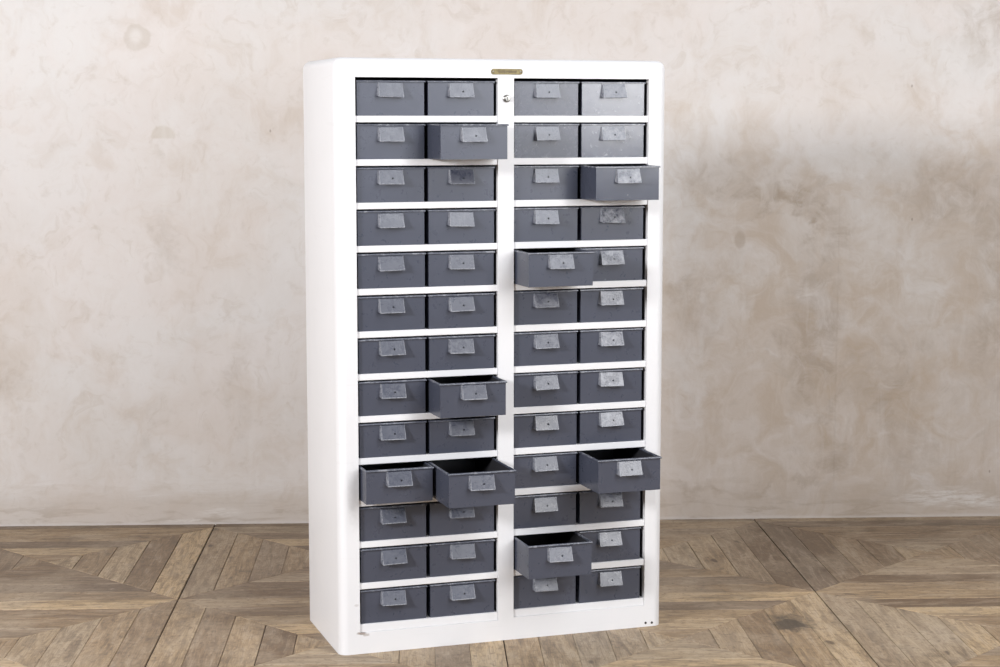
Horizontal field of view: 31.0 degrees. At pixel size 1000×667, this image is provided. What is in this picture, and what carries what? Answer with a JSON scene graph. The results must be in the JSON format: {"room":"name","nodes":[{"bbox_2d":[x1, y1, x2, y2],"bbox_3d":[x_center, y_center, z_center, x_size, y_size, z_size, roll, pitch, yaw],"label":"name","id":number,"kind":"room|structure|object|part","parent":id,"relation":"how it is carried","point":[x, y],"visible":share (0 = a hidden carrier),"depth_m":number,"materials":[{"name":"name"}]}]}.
{"room":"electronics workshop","nodes":[
{"label":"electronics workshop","id":0,"kind":"room"},
{"bbox_2d":[0,0,999,525],"bbox_3d":[-0.024,-1.318,7.282,15.000,4.210,0.200,0,7,-3],"label":"wall","id":1,"kind":"structure","parent":0,"point":[831,273],"depth_m":7.29,"materials":[{"name":"paint"}]},
{"bbox_2d":[0,516,999,666],"bbox_3d":[0.033,1.306,2.958,15.319,0.006,9.000,0,7,-3],"label":"floor","id":2,"kind":"structure","parent":0,"point":[857,591],"depth_m":6.20,"materials":[{"name":"brown wood"}]},
{"bbox_2d":[303,57,664,654],"bbox_3d":[-0.018,0.055,5.726,1.078,1.829,0.648,-2,7,-18],"label":"storage cabinet","id":3,"kind":"object","parent":2,"relation":"on","point":[484,237],"visible":1,"depth_m":5.61,"materials":[{"name":"white metal"}]},
{"bbox_3d":[-0.392,-0.601,5.626,0.210,0.104,0.395,-2,7,-18],"label":"drawer","id":4,"kind":"part","parent":3,"relation":"part of","materials":[{"name":"grey metal"}]},
{"bbox_3d":[-0.392,-0.730,5.610,0.210,0.104,0.395,-2,7,-18],"label":"drawer","id":5,"kind":"part","parent":3,"relation":"part of","materials":[{"name":"grey metal"}]},
{"bbox_3d":[-0.394,-0.342,5.657,0.210,0.104,0.395,-2,7,-18],"label":"drawer","id":6,"kind":"part","parent":3,"relation":"part of","materials":[{"name":"grey metal"}]},
{"bbox_3d":[-0.394,-0.471,5.642,0.210,0.104,0.395,-2,7,-18],"label":"drawer","id":7,"kind":"part","parent":3,"relation":"part of","materials":[{"name":"grey metal"}]},
{"bbox_3d":[-0.328,-0.732,5.410,0.086,0.044,0.021,-1,6,-18],"label":"handle","id":8,"kind":"part","parent":3,"relation":"part of","materials":[{"name":"grey metal"}]},
{"bbox_3d":[-0.329,-0.472,5.444,0.086,0.044,0.021,-2,7,-18],"label":"handle","id":9,"kind":"part","parent":3,"relation":"part of","materials":[{"name":"grey metal"}]},
{"bbox_3d":[-0.393,0.046,5.702,0.210,0.104,0.395,-2,7,-18],"label":"drawer","id":10,"kind":"part","parent":3,"relation":"part of","materials":[{"name":"grey metal"}]},
{"bbox_3d":[-0.394,-0.083,5.688,0.210,0.104,0.395,-2,7,-18],"label":"drawer","id":11,"kind":"part","parent":3,"relation":"part of","materials":[{"name":"grey metal"}]},
{"bbox_3d":[-0.393,-0.212,5.671,0.210,0.104,0.395,-2,7,-18],"label":"drawer","id":12,"kind":"part","parent":3,"relation":"part of","materials":[{"name":"grey metal"}]},
{"bbox_3d":[-0.329,-0.212,5.472,0.086,0.044,0.021,-3,7,-18],"label":"handle","id":13,"kind":"part","parent":3,"relation":"part of","materials":[{"name":"grey metal"}]},
{"bbox_3d":[-0.328,-0.342,5.458,0.086,0.044,0.021,-3,7,-19],"label":"handle","id":14,"kind":"part","parent":3,"relation":"part of","materials":[{"name":"grey metal"}]},
{"bbox_3d":[-0.327,-0.600,5.427,0.086,0.044,0.021,-2,7,-19],"label":"handle","id":15,"kind":"part","parent":3,"relation":"part of","materials":[{"name":"grey metal"}]},
{"bbox_3d":[-0.393,0.176,5.717,0.210,0.104,0.395,-2,7,-18],"label":"drawer","id":16,"kind":"part","parent":3,"relation":"part of","materials":[{"name":"grey metal"}]},
{"bbox_3d":[-0.329,-0.084,5.489,0.086,0.044,0.021,-3,8,-18],"label":"handle","id":17,"kind":"part","parent":3,"relation":"part of","materials":[{"name":"grey metal"}]},
{"bbox_3d":[-0.393,0.305,5.734,0.210,0.104,0.395,-2,7,-18],"label":"drawer","id":18,"kind":"part","parent":3,"relation":"part of","materials":[{"name":"grey metal"}]},
{"bbox_3d":[-0.393,0.693,5.778,0.210,0.104,0.395,-2,7,-18],"label":"drawer","id":19,"kind":"part","parent":3,"relation":"part of","materials":[{"name":"grey metal"}]},
{"bbox_3d":[-0.393,0.564,5.764,0.210,0.104,0.395,-2,7,-18],"label":"drawer","id":20,"kind":"part","parent":3,"relation":"part of","materials":[{"name":"grey metal"}]},
{"bbox_3d":[-0.328,0.304,5.535,0.086,0.044,0.021,-2,7,-19],"label":"handle","id":21,"kind":"part","parent":3,"relation":"part of","materials":[{"name":"grey metal"}]},
{"bbox_3d":[-0.327,0.044,5.502,0.086,0.044,0.021,-3,7,-19],"label":"handle","id":22,"kind":"part","parent":3,"relation":"part of","materials":[{"name":"grey metal"}]},
{"bbox_3d":[-0.393,0.823,5.795,0.210,0.104,0.395,-2,7,-18],"label":"drawer","id":23,"kind":"part","parent":3,"relation":"part of","materials":[{"name":"grey metal"}]},
{"bbox_3d":[-0.326,0.176,5.519,0.086,0.044,0.021,-2,7,-18],"label":"handle","id":24,"kind":"part","parent":3,"relation":"part of","materials":[{"name":"grey metal"}]},
{"bbox_3d":[-0.329,0.821,5.596,0.086,0.044,0.021,-1,6,-20],"label":"handle","id":25,"kind":"part","parent":3,"relation":"part of","materials":[{"name":"grey metal"}]},
{"bbox_3d":[-0.328,0.564,5.565,0.086,0.044,0.021,-3,7,-18],"label":"handle","id":26,"kind":"part","parent":3,"relation":"part of","materials":[{"name":"grey metal"}]},
{"bbox_3d":[-0.327,0.692,5.579,0.086,0.044,0.021,-3,7,-18],"label":"handle","id":27,"kind":"part","parent":3,"relation":"part of","materials":[{"name":"grey metal"}]},
{"bbox_3d":[-0.369,0.443,5.677,0.210,0.104,0.395,-2,7,-18],"label":"drawer","id":28,"kind":"part","parent":3,"relation":"part of","materials":[{"name":"grey metal"}]},
{"bbox_2d":[359,498,436,506],"bbox_3d":[-0.286,0.491,5.794,0.449,0.020,0.414,-2,7,-18],"label":"shelf","id":29,"kind":"object","parent":3,"relation":"attached to","point":[419,503],"depth_m":5.58,"materials":[{"name":"white metal"}]},
{"bbox_3d":[-0.304,0.442,5.479,0.086,0.044,0.021,-2,8,-19],"label":"handle","id":30,"kind":"part","parent":3,"relation":"part of","materials":[{"name":"grey metal"}]},
{"bbox_2d":[355,116,497,121],"bbox_3d":[-0.286,-0.673,5.657,0.449,0.020,0.414,-2,7,-18],"label":"shelf","id":31,"kind":"object","parent":3,"relation":"attached to","point":[357,118],"depth_m":5.46,"materials":[{"name":"white metal"}]},
{"bbox_2d":[356,200,497,208],"bbox_3d":[-0.286,-0.414,5.687,0.449,0.020,0.414,-2,7,-18],"label":"shelf","id":32,"kind":"object","parent":3,"relation":"attached to","point":[360,204],"depth_m":5.49,"materials":[{"name":"white metal"}]},
{"bbox_2d":[356,159,497,165],"bbox_3d":[-0.286,-0.544,5.672,0.449,0.020,0.414,-2,7,-18],"label":"shelf","id":33,"kind":"object","parent":3,"relation":"attached to","point":[359,162],"depth_m":5.47,"materials":[{"name":"white metal"}]},
{"bbox_2d":[358,410,496,422],"bbox_3d":[-0.286,0.233,5.764,0.449,0.020,0.414,-2,7,-18],"label":"shelf","id":34,"kind":"object","parent":3,"relation":"attached to","point":[364,416],"depth_m":5.55,"materials":[{"name":"white metal"}]},
{"bbox_2d":[357,326,497,337],"bbox_3d":[-0.286,-0.026,5.733,0.449,0.020,0.414,-2,7,-18],"label":"shelf","id":35,"kind":"object","parent":3,"relation":"attached to","point":[362,331],"depth_m":5.54,"materials":[{"name":"white metal"}]},
{"bbox_2d":[357,284,497,295],"bbox_3d":[-0.286,-0.156,5.718,0.449,0.020,0.414,-2,7,-18],"label":"shelf","id":36,"kind":"object","parent":3,"relation":"attached to","point":[362,289],"depth_m":5.53,"materials":[{"name":"white metal"}]},
{"bbox_2d":[357,242,497,252],"bbox_3d":[-0.286,-0.285,5.702,0.449,0.020,0.414,-2,7,-18],"label":"shelf","id":37,"kind":"object","parent":3,"relation":"attached to","point":[401,247],"depth_m":5.51,"materials":[{"name":"white metal"}]},
{"bbox_2d":[358,367,497,380],"bbox_3d":[-0.286,0.103,5.748,0.449,0.020,0.414,-2,7,-18],"label":"shelf","id":38,"kind":"object","parent":3,"relation":"attached to","point":[364,373],"depth_m":5.55,"materials":[{"name":"white metal"}]},
{"bbox_2d":[359,530,497,547],"bbox_3d":[-0.286,0.621,5.810,0.449,0.020,0.414,-2,7,-18],"label":"shelf","id":39,"kind":"object","parent":3,"relation":"attached to","point":[423,538],"depth_m":5.62,"materials":[{"name":"white metal"}]},
{"bbox_2d":[359,449,497,464],"bbox_3d":[-0.286,0.362,5.779,0.449,0.020,0.414,-2,7,-18],"label":"shelf","id":40,"kind":"object","parent":3,"relation":"attached to","point":[380,456],"depth_m":5.58,"materials":[{"name":"white metal"}]},
{"bbox_2d":[360,610,497,632],"bbox_3d":[-0.286,0.882,5.841,0.449,0.025,0.414,-2,7,-18],"label":"shelf","id":41,"kind":"object","parent":3,"relation":"attached to","point":[428,621],"depth_m":5.65,"materials":[{"name":"white metal"}]},
{"bbox_2d":[360,570,497,589],"bbox_3d":[-0.286,0.750,5.825,0.449,0.020,0.414,-2,7,-18],"label":"shelf","id":42,"kind":"object","parent":3,"relation":"attached to","point":[423,578],"depth_m":5.64,"materials":[{"name":"white metal"}]},
{"bbox_3d":[-0.181,-0.350,5.727,0.210,0.104,0.395,-2,7,-18],"label":"drawer","id":43,"kind":"part","parent":3,"relation":"part of","materials":[{"name":"grey metal"}]},
{"bbox_3d":[-0.182,-0.480,5.712,0.210,0.104,0.395,-2,7,-18],"label":"drawer","id":44,"kind":"part","parent":3,"relation":"part of","materials":[{"name":"grey metal"}]},
{"bbox_3d":[-0.182,-0.739,5.682,0.210,0.104,0.395,-2,7,-18],"label":"drawer","id":45,"kind":"part","parent":3,"relation":"part of","materials":[{"name":"grey metal"}]},
{"bbox_3d":[-0.182,0.685,5.850,0.210,0.104,0.395,-2,7,-18],"label":"drawer","id":46,"kind":"part","parent":3,"relation":"part of","materials":[{"name":"grey metal"}]},
{"bbox_3d":[-0.181,0.555,5.835,0.210,0.104,0.395,-2,7,-18],"label":"drawer","id":47,"kind":"part","parent":3,"relation":"part of","materials":[{"name":"grey metal"}]},
{"bbox_3d":[-0.181,0.297,5.803,0.210,0.104,0.395,-2,7,-18],"label":"drawer","id":48,"kind":"part","parent":3,"relation":"part of","materials":[{"name":"grey metal"}]},
{"bbox_3d":[-0.181,0.038,5.772,0.210,0.104,0.395,-2,7,-18],"label":"drawer","id":49,"kind":"part","parent":3,"relation":"part of","materials":[{"name":"grey metal"}]},
{"bbox_3d":[-0.181,-0.091,5.757,0.210,0.104,0.395,-2,7,-18],"label":"drawer","id":50,"kind":"part","parent":3,"relation":"part of","materials":[{"name":"grey metal"}]},
{"bbox_3d":[-0.182,-0.221,5.743,0.210,0.104,0.395,-2,7,-18],"label":"drawer","id":51,"kind":"part","parent":3,"relation":"part of","materials":[{"name":"grey metal"}]},
{"bbox_3d":[-0.181,0.814,5.866,0.210,0.104,0.395,-2,7,-18],"label":"drawer","id":52,"kind":"part","parent":3,"relation":"part of","materials":[{"name":"grey metal"}]},
{"bbox_3d":[-0.117,-0.350,5.527,0.086,0.044,0.021,-1,6,-19],"label":"handle","id":53,"kind":"part","parent":3,"relation":"part of","materials":[{"name":"grey metal"}]},
{"bbox_3d":[-0.117,-0.740,5.483,0.086,0.044,0.021,-3,7,-18],"label":"handle","id":54,"kind":"part","parent":3,"relation":"part of","materials":[{"name":"grey metal"}]},
{"bbox_3d":[-0.118,0.554,5.635,0.086,0.044,0.021,-2,7,-18],"label":"handle","id":55,"kind":"part","parent":3,"relation":"part of","materials":[{"name":"grey metal"}]},
{"bbox_3d":[-0.117,0.295,5.604,0.086,0.044,0.021,-2,8,-18],"label":"handle","id":56,"kind":"part","parent":3,"relation":"part of","materials":[{"name":"grey metal"}]},
{"bbox_3d":[-0.118,0.039,5.573,0.086,0.044,0.021,-1,7,-19],"label":"handle","id":57,"kind":"part","parent":3,"relation":"part of","materials":[{"name":"grey metal"}]},
{"bbox_3d":[-0.117,-0.091,5.558,0.086,0.044,0.021,-4,8,-19],"label":"handle","id":58,"kind":"part","parent":3,"relation":"part of","materials":[{"name":"grey metal"}]},
{"bbox_3d":[-0.117,-0.220,5.544,0.086,0.044,0.021,-1,8,-18],"label":"handle","id":59,"kind":"part","parent":3,"relation":"part of","materials":[{"name":"grey metal"}]},
{"bbox_3d":[-0.116,-0.479,5.514,0.086,0.044,0.021,-2,8,-19],"label":"handle","id":60,"kind":"part","parent":3,"relation":"part of","materials":[{"name":"grey metal"}]},
{"bbox_3d":[-0.116,0.814,5.667,0.086,0.044,0.021,-3,7,-18],"label":"handle","id":61,"kind":"part","parent":3,"relation":"part of","materials":[{"name":"grey metal"}]},
{"bbox_3d":[-0.115,0.683,5.652,0.086,0.044,0.021,-1,7,-18],"label":"handle","id":62,"kind":"part","parent":3,"relation":"part of","materials":[{"name":"grey metal"}]},
{"bbox_3d":[-0.144,0.180,5.678,0.210,0.104,0.395,-2,7,-18],"label":"drawer","id":63,"kind":"part","parent":3,"relation":"part of","materials":[{"name":"grey metal"}]},
{"bbox_3d":[-0.140,-0.595,5.574,0.210,0.104,0.395,-2,7,-18],"label":"drawer","id":64,"kind":"part","parent":3,"relation":"part of","materials":[{"name":"grey metal"}]},
{"bbox_3d":[-0.117,0.449,5.627,0.210,0.104,0.395,-2,7,-18],"label":"drawer","id":65,"kind":"part","parent":3,"relation":"part of","materials":[{"name":"grey metal"}]},
{"bbox_3d":[-0.078,0.179,5.479,0.086,0.044,0.021,-2,7,-19],"label":"handle","id":66,"kind":"part","parent":3,"relation":"part of","materials":[{"name":"grey metal"}]},
{"bbox_3d":[-0.076,-0.593,5.375,0.086,0.044,0.021,-3,8,-19],"label":"handle","id":67,"kind":"part","parent":3,"relation":"part of","materials":[{"name":"grey metal"}]},
{"bbox_3d":[-0.053,0.450,5.428,0.086,0.044,0.021,-1,6,-18],"label":"handle","id":68,"kind":"part","parent":3,"relation":"part of","materials":[{"name":"grey metal"}]},
{"bbox_3d":[0.081,0.800,5.953,0.210,0.104,0.395,-2,7,-18],"label":"drawer","id":69,"kind":"part","parent":3,"relation":"part of","materials":[{"name":"grey metal"}]},
{"bbox_3d":[0.147,0.800,5.755,0.086,0.044,0.021,-1,7,-19],"label":"handle","id":70,"kind":"part","parent":3,"relation":"part of","materials":[{"name":"grey metal"}]},
{"bbox_3d":[0.081,0.542,5.921,0.210,0.104,0.395,-2,7,-18],"label":"drawer","id":71,"kind":"part","parent":3,"relation":"part of","materials":[{"name":"grey metal"}]},
{"bbox_3d":[0.146,0.543,5.723,0.086,0.044,0.021,-2,6,-19],"label":"handle","id":72,"kind":"part","parent":3,"relation":"part of","materials":[{"name":"grey metal"}]},
{"bbox_3d":[0.081,0.413,5.907,0.210,0.104,0.395,-2,7,-18],"label":"drawer","id":73,"kind":"part","parent":3,"relation":"part of","materials":[{"name":"grey metal"}]},
{"bbox_3d":[0.146,0.413,5.708,0.086,0.044,0.021,-3,7,-18],"label":"handle","id":74,"kind":"part","parent":3,"relation":"part of","materials":[{"name":"grey metal"}]},
{"bbox_3d":[0.081,0.284,5.891,0.210,0.104,0.395,-2,7,-18],"label":"drawer","id":75,"kind":"part","parent":3,"relation":"part of","materials":[{"name":"grey metal"}]},
{"bbox_3d":[0.082,0.155,5.874,0.210,0.104,0.395,-2,7,-18],"label":"drawer","id":76,"kind":"part","parent":3,"relation":"part of","materials":[{"name":"grey metal"}]},
{"bbox_3d":[0.081,0.025,5.861,0.210,0.104,0.395,-2,7,-18],"label":"drawer","id":77,"kind":"part","parent":3,"relation":"part of","materials":[{"name":"grey metal"}]},
{"bbox_3d":[0.081,-0.103,5.845,0.210,0.104,0.395,-2,7,-18],"label":"drawer","id":78,"kind":"part","parent":3,"relation":"part of","materials":[{"name":"grey metal"}]},
{"bbox_3d":[0.081,-0.362,5.815,0.210,0.104,0.395,-2,7,-18],"label":"drawer","id":79,"kind":"part","parent":3,"relation":"part of","materials":[{"name":"grey metal"}]},
{"bbox_3d":[0.147,0.282,5.692,0.086,0.044,0.021,-1,6,-20],"label":"handle","id":80,"kind":"part","parent":3,"relation":"part of","materials":[{"name":"grey metal"}]},
{"bbox_3d":[0.147,-0.104,5.646,0.086,0.044,0.021,-3,8,-18],"label":"handle","id":81,"kind":"part","parent":3,"relation":"part of","materials":[{"name":"grey metal"}]},
{"bbox_3d":[0.146,-0.363,5.616,0.086,0.044,0.021,-1,6,-18],"label":"handle","id":82,"kind":"part","parent":3,"relation":"part of","materials":[{"name":"grey metal"}]},
{"bbox_3d":[0.081,-0.491,5.801,0.210,0.104,0.395,-2,7,-18],"label":"drawer","id":83,"kind":"part","parent":3,"relation":"part of","materials":[{"name":"grey metal"}]},
{"bbox_3d":[0.081,-0.620,5.785,0.210,0.104,0.395,-2,7,-18],"label":"drawer","id":84,"kind":"part","parent":3,"relation":"part of","materials":[{"name":"grey metal"}]},
{"bbox_3d":[0.081,-0.749,5.769,0.210,0.104,0.395,-2,7,-18],"label":"drawer","id":85,"kind":"part","parent":3,"relation":"part of","materials":[{"name":"grey metal"}]},
{"bbox_3d":[0.148,0.154,5.676,0.086,0.044,0.021,-3,7,-19],"label":"handle","id":86,"kind":"part","parent":3,"relation":"part of","materials":[{"name":"grey metal"}]},
{"bbox_3d":[0.147,0.025,5.663,0.086,0.044,0.021,-3,7,-17],"label":"handle","id":87,"kind":"part","parent":3,"relation":"part of","materials":[{"name":"grey metal"}]},
{"bbox_3d":[0.146,-0.491,5.601,0.086,0.044,0.021,-2,6,-18],"label":"handle","id":88,"kind":"part","parent":3,"relation":"part of","materials":[{"name":"grey metal"}]},
{"bbox_3d":[0.148,-0.620,5.586,0.086,0.044,0.021,-3,7,-19],"label":"handle","id":89,"kind":"part","parent":3,"relation":"part of","materials":[{"name":"grey metal"}]},
{"bbox_3d":[0.148,-0.750,5.571,0.086,0.044,0.021,-2,7,-18],"label":"handle","id":90,"kind":"part","parent":3,"relation":"part of","materials":[{"name":"grey metal"}]},
{"bbox_2d":[515,482,589,494],"bbox_3d":[0.189,0.470,5.953,0.450,0.020,0.414,-2,7,-18],"label":"shelf","id":91,"kind":"object","parent":3,"relation":"attached to","point":[521,488],"depth_m":5.73,"materials":[{"name":"white metal"}]},
{"bbox_3d":[0.125,0.687,5.807,0.210,0.104,0.395,-2,7,-18],"label":"drawer","id":92,"kind":"part","parent":3,"relation":"part of","materials":[{"name":"grey metal"}]},
{"bbox_3d":[0.124,-0.218,5.704,0.210,0.104,0.395,-2,7,-18],"label":"drawer","id":93,"kind":"part","parent":3,"relation":"part of","materials":[{"name":"grey metal"}]},
{"bbox_3d":[0.189,0.688,5.609,0.086,0.044,0.021,-1,7,-18],"label":"handle","id":94,"kind":"part","parent":3,"relation":"part of","materials":[{"name":"grey metal"}]},
{"bbox_3d":[0.189,-0.219,5.505,0.086,0.044,0.021,-2,7,-18],"label":"handle","id":95,"kind":"part","parent":3,"relation":"part of","materials":[{"name":"grey metal"}]},
{"bbox_2d":[514,595,643,616],"bbox_3d":[0.189,0.860,5.999,0.450,0.024,0.414,-2,7,-18],"label":"shelf","id":96,"kind":"object","parent":3,"relation":"attached to","point":[585,605],"depth_m":5.81,"materials":[{"name":"white metal"}]},
{"bbox_2d":[514,557,643,575],"bbox_3d":[0.189,0.729,5.983,0.450,0.020,0.414,-2,7,-18],"label":"shelf","id":97,"kind":"object","parent":3,"relation":"attached to","point":[636,564],"depth_m":5.83,"materials":[{"name":"white metal"}]},
{"bbox_2d":[514,518,643,535],"bbox_3d":[0.189,0.600,5.968,0.450,0.020,0.414,-2,7,-18],"label":"shelf","id":98,"kind":"object","parent":3,"relation":"attached to","point":[572,526],"depth_m":5.78,"materials":[{"name":"white metal"}]},
{"bbox_2d":[514,439,644,454],"bbox_3d":[0.189,0.341,5.937,0.450,0.020,0.414,-2,7,-18],"label":"shelf","id":99,"kind":"object","parent":3,"relation":"attached to","point":[534,446],"depth_m":5.74,"materials":[{"name":"white metal"}]},
{"bbox_2d":[514,399,645,413],"bbox_3d":[0.189,0.212,5.922,0.450,0.020,0.414,-2,7,-18],"label":"shelf","id":100,"kind":"object","parent":3,"relation":"attached to","point":[522,406],"depth_m":5.73,"materials":[{"name":"white metal"}]},
{"bbox_2d":[514,360,645,372],"bbox_3d":[0.189,0.083,5.907,0.450,0.020,0.414,-2,7,-18],"label":"shelf","id":101,"kind":"object","parent":3,"relation":"attached to","point":[520,366],"depth_m":5.72,"materials":[{"name":"white metal"}]},
{"bbox_2d":[514,319,645,331],"bbox_3d":[0.189,-0.046,5.891,0.450,0.020,0.414,-2,7,-18],"label":"shelf","id":102,"kind":"object","parent":3,"relation":"attached to","point":[520,325],"depth_m":5.70,"materials":[{"name":"white metal"}]},
{"bbox_2d":[514,279,646,289],"bbox_3d":[0.189,-0.175,5.876,0.450,0.020,0.414,-2,7,-18],"label":"shelf","id":103,"kind":"object","parent":3,"relation":"attached to","point":[617,284],"depth_m":5.71,"materials":[{"name":"white metal"}]},
{"bbox_2d":[514,239,646,248],"bbox_3d":[0.189,-0.305,5.861,0.450,0.020,0.414,-2,7,-18],"label":"shelf","id":104,"kind":"object","parent":3,"relation":"attached to","point":[518,243],"depth_m":5.67,"materials":[{"name":"white metal"}]},
{"bbox_2d":[514,199,646,206],"bbox_3d":[0.189,-0.434,5.846,0.450,0.020,0.414,-2,7,-18],"label":"shelf","id":105,"kind":"object","parent":3,"relation":"attached to","point":[517,202],"depth_m":5.65,"materials":[{"name":"white metal"}]},
{"bbox_2d":[514,157,647,164],"bbox_3d":[0.189,-0.563,5.830,0.450,0.020,0.414,-2,7,-18],"label":"shelf","id":106,"kind":"object","parent":3,"relation":"attached to","point":[517,160],"depth_m":5.64,"materials":[{"name":"white metal"}]},
{"bbox_2d":[514,116,647,121],"bbox_3d":[0.189,-0.692,5.815,0.450,0.020,0.414,-2,7,-18],"label":"shelf","id":107,"kind":"object","parent":3,"relation":"attached to","point":[516,118],"depth_m":5.62,"materials":[{"name":"white metal"}]},
{"bbox_3d":[0.292,0.792,6.022,0.210,0.104,0.395,-2,7,-18],"label":"drawer","id":108,"kind":"part","parent":3,"relation":"part of","materials":[{"name":"grey metal"}]},
{"bbox_3d":[0.292,0.534,5.992,0.210,0.104,0.395,-2,7,-18],"label":"drawer","id":109,"kind":"part","parent":3,"relation":"part of","materials":[{"name":"grey metal"}]},
{"bbox_3d":[0.292,0.663,6.008,0.210,0.104,0.395,-2,7,-18],"label":"drawer","id":110,"kind":"part","parent":3,"relation":"part of","materials":[{"name":"grey metal"}]},
{"bbox_3d":[0.292,0.276,5.963,0.210,0.104,0.395,-2,7,-18],"label":"drawer","id":111,"kind":"part","parent":3,"relation":"part of","materials":[{"name":"grey metal"}]},
{"bbox_3d":[0.293,0.147,5.944,0.210,0.104,0.395,-2,7,-18],"label":"drawer","id":112,"kind":"part","parent":3,"relation":"part of","materials":[{"name":"grey metal"}]},
{"bbox_3d":[0.292,0.017,5.931,0.210,0.104,0.395,-2,7,-18],"label":"drawer","id":113,"kind":"part","parent":3,"relation":"part of","materials":[{"name":"grey metal"}]},
{"bbox_3d":[0.292,-0.112,5.916,0.210,0.104,0.395,-2,7,-18],"label":"drawer","id":114,"kind":"part","parent":3,"relation":"part of","materials":[{"name":"grey metal"}]},
{"bbox_3d":[0.358,0.793,5.824,0.086,0.044,0.021,-1,7,-19],"label":"handle","id":115,"kind":"part","parent":3,"relation":"part of","materials":[{"name":"grey metal"}]},
{"bbox_3d":[0.356,0.662,5.809,0.086,0.044,0.021,-1,6,-19],"label":"handle","id":116,"kind":"part","parent":3,"relation":"part of","materials":[{"name":"grey metal"}]},
{"bbox_3d":[0.292,-0.241,5.900,0.210,0.104,0.395,-2,7,-18],"label":"drawer","id":117,"kind":"part","parent":3,"relation":"part of","materials":[{"name":"grey metal"}]},
{"bbox_3d":[0.293,-0.370,5.884,0.210,0.104,0.395,-2,7,-18],"label":"drawer","id":118,"kind":"part","parent":3,"relation":"part of","materials":[{"name":"grey metal"}]},
{"bbox_3d":[0.358,0.535,5.794,0.086,0.044,0.021,-2,7,-18],"label":"handle","id":119,"kind":"part","parent":3,"relation":"part of","materials":[{"name":"grey metal"}]},
{"bbox_3d":[0.358,0.274,5.764,0.086,0.044,0.021,-3,7,-19],"label":"handle","id":120,"kind":"part","parent":3,"relation":"part of","materials":[{"name":"grey metal"}]},
{"bbox_3d":[0.356,0.146,5.745,0.086,0.044,0.021,-1,6,-18],"label":"handle","id":121,"kind":"part","parent":3,"relation":"part of","materials":[{"name":"grey metal"}]},
{"bbox_3d":[0.356,0.017,5.732,0.086,0.044,0.021,-2,7,-17],"label":"handle","id":122,"kind":"part","parent":3,"relation":"part of","materials":[{"name":"grey metal"}]},
{"bbox_3d":[0.355,-0.113,5.717,0.086,0.044,0.021,-2,8,-19],"label":"handle","id":123,"kind":"part","parent":3,"relation":"part of","materials":[{"name":"grey metal"}]},
{"bbox_3d":[0.292,-0.628,5.854,0.210,0.104,0.395,-2,7,-18],"label":"drawer","id":124,"kind":"part","parent":3,"relation":"part of","materials":[{"name":"grey metal"}]},
{"bbox_3d":[0.292,-0.758,5.838,0.210,0.104,0.395,-2,7,-18],"label":"drawer","id":125,"kind":"part","parent":3,"relation":"part of","materials":[{"name":"grey metal"}]},
{"bbox_3d":[0.356,-0.240,5.701,0.086,0.044,0.021,-3,8,-19],"label":"handle","id":126,"kind":"part","parent":3,"relation":"part of","materials":[{"name":"grey metal"}]},
{"bbox_3d":[0.357,-0.371,5.685,0.086,0.044,0.021,-1,7,-18],"label":"handle","id":127,"kind":"part","parent":3,"relation":"part of","materials":[{"name":"grey metal"}]},
{"bbox_3d":[0.357,-0.628,5.655,0.086,0.044,0.021,-3,8,-18],"label":"handle","id":128,"kind":"part","parent":3,"relation":"part of","materials":[{"name":"grey metal"}]},
{"bbox_3d":[0.359,-0.759,5.640,0.086,0.044,0.021,-3,7,-18],"label":"handle","id":129,"kind":"part","parent":3,"relation":"part of","materials":[{"name":"grey metal"}]},
{"bbox_3d":[0.343,0.422,5.828,0.210,0.104,0.395,-2,7,-18],"label":"drawer","id":130,"kind":"part","parent":3,"relation":"part of","materials":[{"name":"grey metal"}]},
{"bbox_3d":[0.332,-0.485,5.752,0.210,0.104,0.395,-2,7,-18],"label":"drawer","id":131,"kind":"part","parent":3,"relation":"part of","materials":[{"name":"grey metal"}]},
{"bbox_3d":[0.398,-0.485,5.554,0.086,0.044,0.021,-3,8,-18],"label":"handle","id":132,"kind":"part","parent":3,"relation":"part of","materials":[{"name":"grey metal"}]},
{"bbox_3d":[0.407,0.421,5.629,0.086,0.044,0.021,-3,7,-18],"label":"handle","id":133,"kind":"part","parent":3,"relation":"part of","materials":[{"name":"grey metal"}]}
]}

